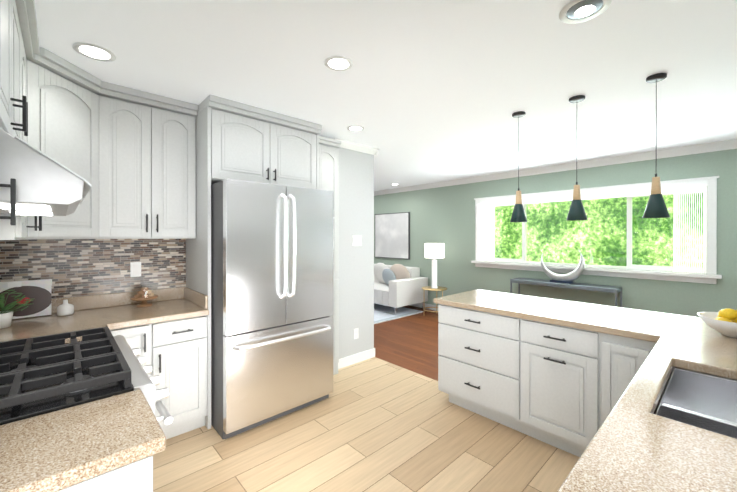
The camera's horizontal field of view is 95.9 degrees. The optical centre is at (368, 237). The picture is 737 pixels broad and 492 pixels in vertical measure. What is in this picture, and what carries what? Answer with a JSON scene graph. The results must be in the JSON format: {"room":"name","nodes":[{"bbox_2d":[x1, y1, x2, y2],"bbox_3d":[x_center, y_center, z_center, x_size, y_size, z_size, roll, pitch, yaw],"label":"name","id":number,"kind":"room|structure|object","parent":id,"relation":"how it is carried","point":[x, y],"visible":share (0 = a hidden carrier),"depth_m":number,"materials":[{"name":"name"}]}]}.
{"room":"kitchen","nodes":[
{"label":"kitchen","id":0,"kind":"room"},
{"bbox_2d":[54,147,373,358],"bbox_3d":[-1.250,0.186,3.015,3.155,2.446,0.460,0,0,-43],"label":"wall","id":1,"kind":"structure","parent":0,"point":[356,217],"depth_m":3.73,"materials":[{"name":"white paint"}]},
{"bbox_2d":[0,239,185,298],"bbox_3d":[-2.015,0.217,2.448,1.211,0.411,0.008,0,0,-43],"label":"backsplash","id":2,"kind":"structure","parent":1,"relation":"attached to","point":[76,267],"depth_m":2.44,"materials":[{"name":"tile"}]},
{"bbox_2d":[130,262,140,276],"bbox_3d":[-1.827,0.252,2.612,0.070,0.115,0.006,0,0,-43],"label":"outlet","id":3,"kind":"object","parent":2,"relation":"attached to","point":[135,269],"visible":1,"depth_m":2.61,"materials":[{"name":"plastic"}]},
{"bbox_2d":[120,88,197,238],"bbox_3d":[-1.690,-0.490,2.510,0.646,1.000,0.354,0,0,-43],"label":"upper cabinet","id":4,"kind":"object","parent":1,"relation":"attached to","point":[128,154],"depth_m":2.45,"materials":[{"name":"paint"}]},
{"bbox_2d":[186,94,321,428],"bbox_3d":[-0.999,0.187,2.966,0.980,2.444,0.629,0,0,-43],"label":"upper cabinet","id":5,"kind":"object","parent":1,"relation":"attached to","point":[235,140],"visible":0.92,"depth_m":2.62,"materials":[{"name":"paint"}]},
{"bbox_2d":[354,328,358,338],"bbox_3d":[-0.139,1.080,3.728,0.070,0.115,0.007,0,0,-43],"label":"outlet","id":6,"kind":"object","parent":1,"relation":"attached to","point":[356,334],"visible":1,"depth_m":3.73,"materials":[{"name":"plastic"}]},
{"bbox_2d":[338,348,374,368],"bbox_3d":[-0.150,1.357,3.716,0.615,0.100,0.012,0,0,-43],"label":"baseboard","id":7,"kind":"structure","parent":1,"relation":"attached to","point":[355,358],"depth_m":3.72,"materials":[{"name":"white wood"}]},
{"bbox_2d":[334,138,378,155],"bbox_3d":[-0.126,-1.003,3.710,0.648,0.070,0.045,0,0,-43],"label":"crown molding","id":8,"kind":"structure","parent":1,"relation":"attached to","point":[344,144],"depth_m":3.71,"materials":[{"name":"white wood"}]},
{"bbox_2d":[352,235,361,245],"bbox_3d":[-0.126,0.037,3.733,0.140,0.120,0.014,0,0,-43],"label":"switch plate","id":9,"kind":"object","parent":1,"relation":"attached to","point":[356,240],"visible":1,"depth_m":3.73,"materials":[{"name":"plastic"}]},
{"bbox_2d":[152,305,579,491],"bbox_3d":[-1.189,1.434,4.854,5.940,0.060,9.850,0,0,-43],"label":"floor","id":10,"kind":"structure","parent":0,"point":[374,424],"depth_m":2.24,"materials":[{"name":"brown wood"}]},
{"bbox_2d":[0,326,172,424],"bbox_3d":[-1.265,0.938,1.273,0.755,0.951,0.798,0,0,-43],"label":"range","id":11,"kind":"object","parent":10,"relation":"on","point":[41,375],"visible":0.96,"depth_m":1.20,"materials":[{"name":"black metal"}]},
{"bbox_2d":[57,456,152,491],"bbox_3d":[-0.914,0.991,0.792,0.619,0.846,0.374,0,0,-43],"label":"base cabinet","id":12,"kind":"object","parent":10,"relation":"on","point":[137,476],"depth_m":0.82,"materials":[{"name":"paint"}]},
{"bbox_2d":[0,389,165,491],"bbox_3d":[-0.903,0.497,0.801,0.649,0.140,0.377,0,0,-43],"label":"countertop","id":13,"kind":"structure","parent":12,"relation":"on","point":[56,451],"depth_m":0.86,"materials":[{"name":"beige stone"}]},
{"bbox_2d":[110,328,120,335],"bbox_3d":[-2.002,0.988,2.028,0.701,0.846,0.646,0,0,-43],"label":"base cabinet","id":14,"kind":"object","parent":10,"relation":"on","point":[115,332],"depth_m":2.06,"materials":[{"name":"paint"}]},
{"bbox_2d":[0,303,119,343],"bbox_3d":[-1.694,0.495,1.660,0.655,0.140,0.347,0,0,-43],"label":"countertop","id":15,"kind":"structure","parent":14,"relation":"on","point":[102,315],"depth_m":2.04,"materials":[{"name":"beige stone"}]},
{"bbox_2d":[51,287,208,327],"bbox_3d":[-1.813,0.494,2.214,1.233,0.140,0.627,0,0,-43],"label":"countertop","id":16,"kind":"structure","parent":14,"relation":"on","point":[176,303],"depth_m":2.44,"materials":[{"name":"beige stone"}]},
{"bbox_2d":[0,290,33,328],"bbox_3d":[-2.124,0.417,1.937,0.260,0.211,0.255,0,0,-43],"label":"potted plant","id":17,"kind":"object","parent":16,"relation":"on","point":[6,315],"visible":1,"depth_m":1.95,"materials":[{"name":"green plant"}]},
{"bbox_2d":[0,279,51,318],"bbox_3d":[-2.273,0.402,2.137,0.346,0.242,0.072,0,0,-43],"label":"print","id":18,"kind":"object","parent":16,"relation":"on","point":[39,291],"visible":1,"depth_m":2.17,"materials":[{"name":"paper"}]},
{"bbox_2d":[57,299,73,315],"bbox_3d":[-2.049,0.472,2.249,0.086,0.100,0.086,0,0,-43],"label":"jar","id":19,"kind":"object","parent":16,"relation":"on","point":[65,308],"visible":1,"depth_m":2.22,"materials":[{"name":"ceramic"}]},
{"bbox_2d":[130,279,157,306],"bbox_3d":[-1.709,0.417,2.537,0.176,0.208,0.176,0,0,-43],"label":"stand","id":20,"kind":"object","parent":16,"relation":"on","point":[144,294],"visible":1,"depth_m":2.51,"materials":[{"name":"brown wood"}]},
{"bbox_2d":[121,322,164,433],"bbox_3d":[-1.690,0.987,2.349,0.301,0.846,0.599,0,0,-43],"label":"base cabinet","id":21,"kind":"object","parent":10,"relation":"on","point":[150,338],"depth_m":2.20,"materials":[{"name":"paint"}]},
{"bbox_2d":[165,315,207,438],"bbox_3d":[-1.519,0.987,2.507,0.403,0.846,0.599,0,0,-43],"label":"base cabinet","id":22,"kind":"object","parent":10,"relation":"on","point":[174,352],"depth_m":2.33,"materials":[{"name":"paint"}]},
{"bbox_2d":[211,179,332,438],"bbox_3d":[-0.889,0.504,2.847,0.906,1.810,0.899,0,0,-43],"label":"fridge","id":23,"kind":"object","parent":10,"relation":"on","point":[271,302],"visible":0.96,"depth_m":2.48,"materials":[{"name":"silver metal"}]},
{"bbox_2d":[319,136,340,374],"bbox_3d":[-0.561,0.213,3.460,0.329,2.390,0.498,0,0,-43],"label":"pantry cabinet","id":24,"kind":"object","parent":10,"relation":"on","point":[328,164],"visible":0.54,"depth_m":3.38,"materials":[{"name":"paint"}]},
{"bbox_2d":[374,303,422,323],"bbox_3d":[-0.543,1.393,6.630,1.800,0.012,2.750,0,0,-43],"label":"living room rug","id":25,"kind":"object","parent":10,"relation":"on","point":[380,317],"visible":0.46,"depth_m":6.15,"materials":[{"name":"fabric"}]},
{"bbox_2d":[374,263,427,314],"bbox_3d":[0.092,0.949,6.952,0.910,0.876,2.170,0,0,-43],"label":"sofa","id":26,"kind":"object","parent":25,"relation":"on","point":[397,285],"visible":0.46,"depth_m":6.26,"materials":[{"name":"white fabric"}]},
{"bbox_2d":[422,286,446,312],"bbox_3d":[1.182,1.155,5.965,0.450,0.493,0.450,0,0,-43],"label":"side table","id":27,"kind":"object","parent":10,"relation":"on","point":[439,288],"visible":0.75,"depth_m":5.91,"materials":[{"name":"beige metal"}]},
{"bbox_2d":[425,243,443,288],"bbox_3d":[1.182,0.508,5.964,0.350,0.800,0.350,0,0,-43],"label":"table lamp","id":28,"kind":"object","parent":27,"relation":"on","point":[435,251],"visible":1,"depth_m":5.86,"materials":[{"name":"white ceramic"}]},
{"bbox_2d":[438,304,517,430],"bbox_3d":[1.089,0.986,2.783,0.670,0.846,0.763,0,0,-43],"label":"base cabinet","id":29,"kind":"object","parent":10,"relation":"on","point":[478,350],"depth_m":2.55,"materials":[{"name":"paint"}]},
{"bbox_2d":[518,318,581,456],"bbox_3d":[1.481,0.987,2.360,0.670,0.846,0.521,0,0,-43],"label":"base cabinet","id":30,"kind":"object","parent":10,"relation":"on","point":[561,387],"depth_m":2.18,"materials":[{"name":"paint"}]},
{"bbox_2d":[510,277,621,307],"bbox_3d":[2.682,1.016,4.617,0.300,0.778,1.306,0,0,-43],"label":"console table","id":31,"kind":"object","parent":10,"relation":"on","point":[593,287],"visible":0.62,"depth_m":4.43,"materials":[{"name":"metal"}]},
{"bbox_2d":[541,250,583,283],"bbox_3d":[2.681,0.395,4.617,0.100,0.462,0.548,0,0,-43],"label":"sculpture","id":32,"kind":"object","parent":31,"relation":"on","point":[570,277],"visible":1,"depth_m":4.55,"materials":[{"name":"white ceramic"}]},
{"bbox_2d":[582,329,633,453],"bbox_3d":[1.675,0.988,2.151,0.670,0.846,0.293,0,0,-43],"label":"base cabinet","id":33,"kind":"object","parent":10,"relation":"on","point":[607,359],"depth_m":1.99,"materials":[{"name":"paint"}]},
{"bbox_2d":[659,367,736,399],"bbox_3d":[1.683,0.990,1.416,0.360,0.846,0.657,0,0,-43],"label":"base cabinet","id":34,"kind":"object","parent":10,"relation":"on","point":[673,367],"depth_m":1.47,"materials":[{"name":"paint"}]},
{"bbox_2d":[433,289,664,340],"bbox_3d":[1.315,0.543,2.559,0.743,0.040,1.458,0,0,-43],"label":"countertop","id":35,"kind":"structure","parent":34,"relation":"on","point":[618,321],"depth_m":2.35,"materials":[{"name":"beige stone"}]},
{"bbox_2d":[557,313,736,491],"bbox_3d":[1.384,0.546,1.154,2.550,0.040,0.685,0,0,-43],"label":"countertop","id":36,"kind":"structure","parent":34,"relation":"on","point":[636,444],"depth_m":0.87,"materials":[{"name":"beige stone"}]},
{"bbox_2d":[655,368,736,438],"bbox_3d":[1.241,0.655,1.060,0.651,0.175,0.447,0,0,-43],"label":"sink basin","id":37,"kind":"object","parent":36,"relation":"in","point":[704,401],"visible":0.48,"depth_m":1.34,"materials":[{"name":"silver metal"}]},
{"bbox_2d":[697,308,736,337],"bbox_3d":[1.951,0.450,1.762,0.300,0.146,0.300,0,0,-43],"label":"bowl","id":38,"kind":"object","parent":36,"relation":"on","point":[723,322],"visible":1,"depth_m":1.75,"materials":[{"name":"white ceramic"}]},
{"bbox_2d":[35,0,736,190],"bbox_3d":[-1.189,-1.082,4.848,5.940,0.080,9.850,0,0,-43],"label":"ceiling","id":39,"kind":"structure","parent":0,"point":[425,91],"depth_m":2.04,"materials":[{"name":"white paint"}]},
{"bbox_2d":[72,42,115,61],"bbox_3d":[-1.525,-1.031,1.855,0.190,0.005,0.190,0,0,-43],"label":"recessed light","id":40,"kind":"object","parent":39,"relation":"in","point":[94,52],"visible":1,"depth_m":1.85,"materials":[{"name":"white plastic"}]},
{"bbox_2d":[324,56,352,70],"bbox_3d":[-0.177,-1.031,1.975,0.170,0.005,0.170,0,0,-43],"label":"recessed light","id":41,"kind":"object","parent":39,"relation":"in","point":[339,63],"visible":1,"depth_m":1.97,"materials":[{"name":"white plastic"}]},
{"bbox_2d":[347,125,363,130],"bbox_3d":[-0.123,-1.034,3.157,0.160,0.005,0.160,0,0,-43],"label":"recessed light","id":42,"kind":"object","parent":39,"relation":"in","point":[355,128],"visible":1,"depth_m":3.15,"materials":[{"name":"white plastic"}]},
{"bbox_2d":[510,111,527,221],"bbox_3d":[1.257,-0.582,2.782,0.136,0.907,0.136,0,0,-43],"label":"pendant lamp","id":43,"kind":"object","parent":39,"relation":"hanging from","point":[518,214],"visible":1,"depth_m":2.76,"materials":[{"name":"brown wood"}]},
{"bbox_2d":[566,95,587,220],"bbox_3d":[1.547,-0.581,2.469,0.136,0.907,0.136,0,0,-43],"label":"pendant lamp","id":44,"kind":"object","parent":39,"relation":"hanging from","point":[576,211],"visible":1,"depth_m":2.44,"materials":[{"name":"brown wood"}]},
{"bbox_2d":[559,0,611,23],"bbox_3d":[0.974,-1.027,1.500,0.200,0.012,0.200,0,0,-43],"label":"recessed light","id":45,"kind":"object","parent":39,"relation":"in","point":[578,11],"visible":1,"depth_m":1.50,"materials":[{"name":"metal"}]},
{"bbox_2d":[642,73,669,217],"bbox_3d":[1.851,-0.581,2.140,0.136,0.907,0.136,0,0,-43],"label":"pendant lamp","id":46,"kind":"object","parent":39,"relation":"hanging from","point":[656,207],"visible":1,"depth_m":2.12,"materials":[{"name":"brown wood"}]},
{"bbox_2d":[374,149,736,316],"bbox_3d":[0.947,0.177,6.828,0.120,2.446,9.610,0,0,-43],"label":"wall","id":47,"kind":"structure","parent":0,"point":[445,215],"depth_m":4.71,"materials":[{"name":"green paint"}]},
{"bbox_2d":[375,212,409,259],"bbox_3d":[0.497,-0.034,7.195,0.038,0.976,1.010,0,0,-43],"label":"picture frame","id":48,"kind":"object","parent":47,"relation":"attached to","point":[392,235],"visible":1,"depth_m":7.15,"materials":[{"name":"paper"}]},
{"bbox_2d":[410,303,437,310],"bbox_3d":[0.898,1.350,6.786,0.012,0.100,9.610,0,0,-43],"label":"baseboard","id":49,"kind":"structure","parent":47,"relation":"attached to","point":[418,304],"depth_m":6.54,"materials":[{"name":"white wood"}]},
{"bbox_2d":[374,139,736,195],"bbox_3d":[0.880,-0.999,6.764,0.062,0.095,9.610,0,0,-43],"label":"crown molding","id":50,"kind":"structure","parent":47,"relation":"attached to","point":[689,150],"depth_m":4.50,"materials":[{"name":"white wood"}]},
{"bbox_2d":[471,261,721,283],"bbox_3d":[2.804,0.457,4.672,0.085,0.105,2.960,0,0,-43],"label":"window sill","id":51,"kind":"structure","parent":47,"relation":"attached to","point":[676,276],"depth_m":4.26,"materials":[{"name":"white wood"}]},
{"bbox_2d":[474,176,718,273],"bbox_3d":[2.868,-0.133,4.729,0.147,1.074,2.920,0,0,-43],"label":"window","id":52,"kind":"structure","parent":47,"relation":"in","point":[629,256],"depth_m":4.23,"materials":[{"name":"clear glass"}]},
{"bbox_2d":[477,201,514,260],"bbox_3d":[2.081,-0.086,5.415,0.075,0.950,0.624,0,0,-43],"label":"window blinds","id":53,"kind":"object","parent":52,"relation":"attached to","point":[485,231],"depth_m":5.51,"materials":[{"name":"fabric"}]},
{"bbox_2d":[522,197,572,203],"bbox_3d":[2.605,-0.532,4.848,0.075,0.056,0.675,0,0,-43],"label":"window blinds","id":54,"kind":"object","parent":52,"relation":"attached to","point":[562,199],"depth_m":4.81,"materials":[{"name":"plastic"}]},
{"bbox_2d":[581,191,650,199],"bbox_3d":[3.151,-0.530,4.258,0.075,0.056,0.717,0,0,-43],"label":"window blinds","id":55,"kind":"object","parent":52,"relation":"attached to","point":[641,193],"depth_m":4.22,"materials":[{"name":"plastic"}]},
{"bbox_2d":[661,186,705,272],"bbox_3d":[3.585,-0.083,3.790,0.075,0.950,0.364,0,0,-43],"label":"window blinds","id":56,"kind":"object","parent":52,"relation":"attached to","point":[693,189],"depth_m":3.75,"materials":[{"name":"fabric"}]},
{"bbox_3d":[-3.331,0.186,2.867,0.100,2.446,9.850,0,0,-43],"label":"wall","id":57,"kind":"structure","parent":0,"visible":0},
{"bbox_2d":[0,0,7,239],"bbox_3d":[-0.988,-0.486,0.644,0.312,1.000,0.612,0,0,-43],"label":"upper cabinet","id":58,"kind":"object","parent":57,"relation":"attached to","point":[3,123],"depth_m":1.03,"materials":[{"name":"paint"}]},
{"bbox_2d":[4,0,23,139],"bbox_3d":[-1.428,-0.669,1.118,0.312,0.635,0.809,0,0,-43],"label":"upper cabinet","id":59,"kind":"object","parent":57,"relation":"attached to","point":[13,9],"depth_m":1.29,"materials":[{"name":"paint"}]},
{"bbox_2d":[8,12,39,239],"bbox_3d":[-1.797,-0.488,1.548,0.354,1.000,0.449,0,0,-43],"label":"upper cabinet","id":60,"kind":"object","parent":57,"relation":"attached to","point":[20,227],"depth_m":1.76,"materials":[{"name":"paint"}]},
{"bbox_2d":[0,127,91,215],"bbox_3d":[-1.353,-0.223,1.189,0.518,0.252,0.804,0,0,-43],"label":"range hood","id":61,"kind":"object","parent":57,"relation":"attached to","point":[46,185],"visible":0.96,"depth_m":0.99,"materials":[{"name":"silver paint"}]},
{"bbox_2d":[40,48,119,238],"bbox_3d":[-1.990,-0.489,2.004,0.691,1.000,0.690,0,0,-43],"label":"upper cabinet","id":62,"kind":"object","parent":57,"relation":"attached to","point":[80,111],"depth_m":2.10,"materials":[{"name":"paint"}]},
{"label":"outside","id":63,"kind":"structure","parent":0,"visible":0},
{"bbox_2d":[495,193,702,267],"bbox_3d":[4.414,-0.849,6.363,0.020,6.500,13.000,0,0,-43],"label":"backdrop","id":64,"kind":"structure","parent":63,"point":[642,223],"depth_m":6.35,"materials":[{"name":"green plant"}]}
]}

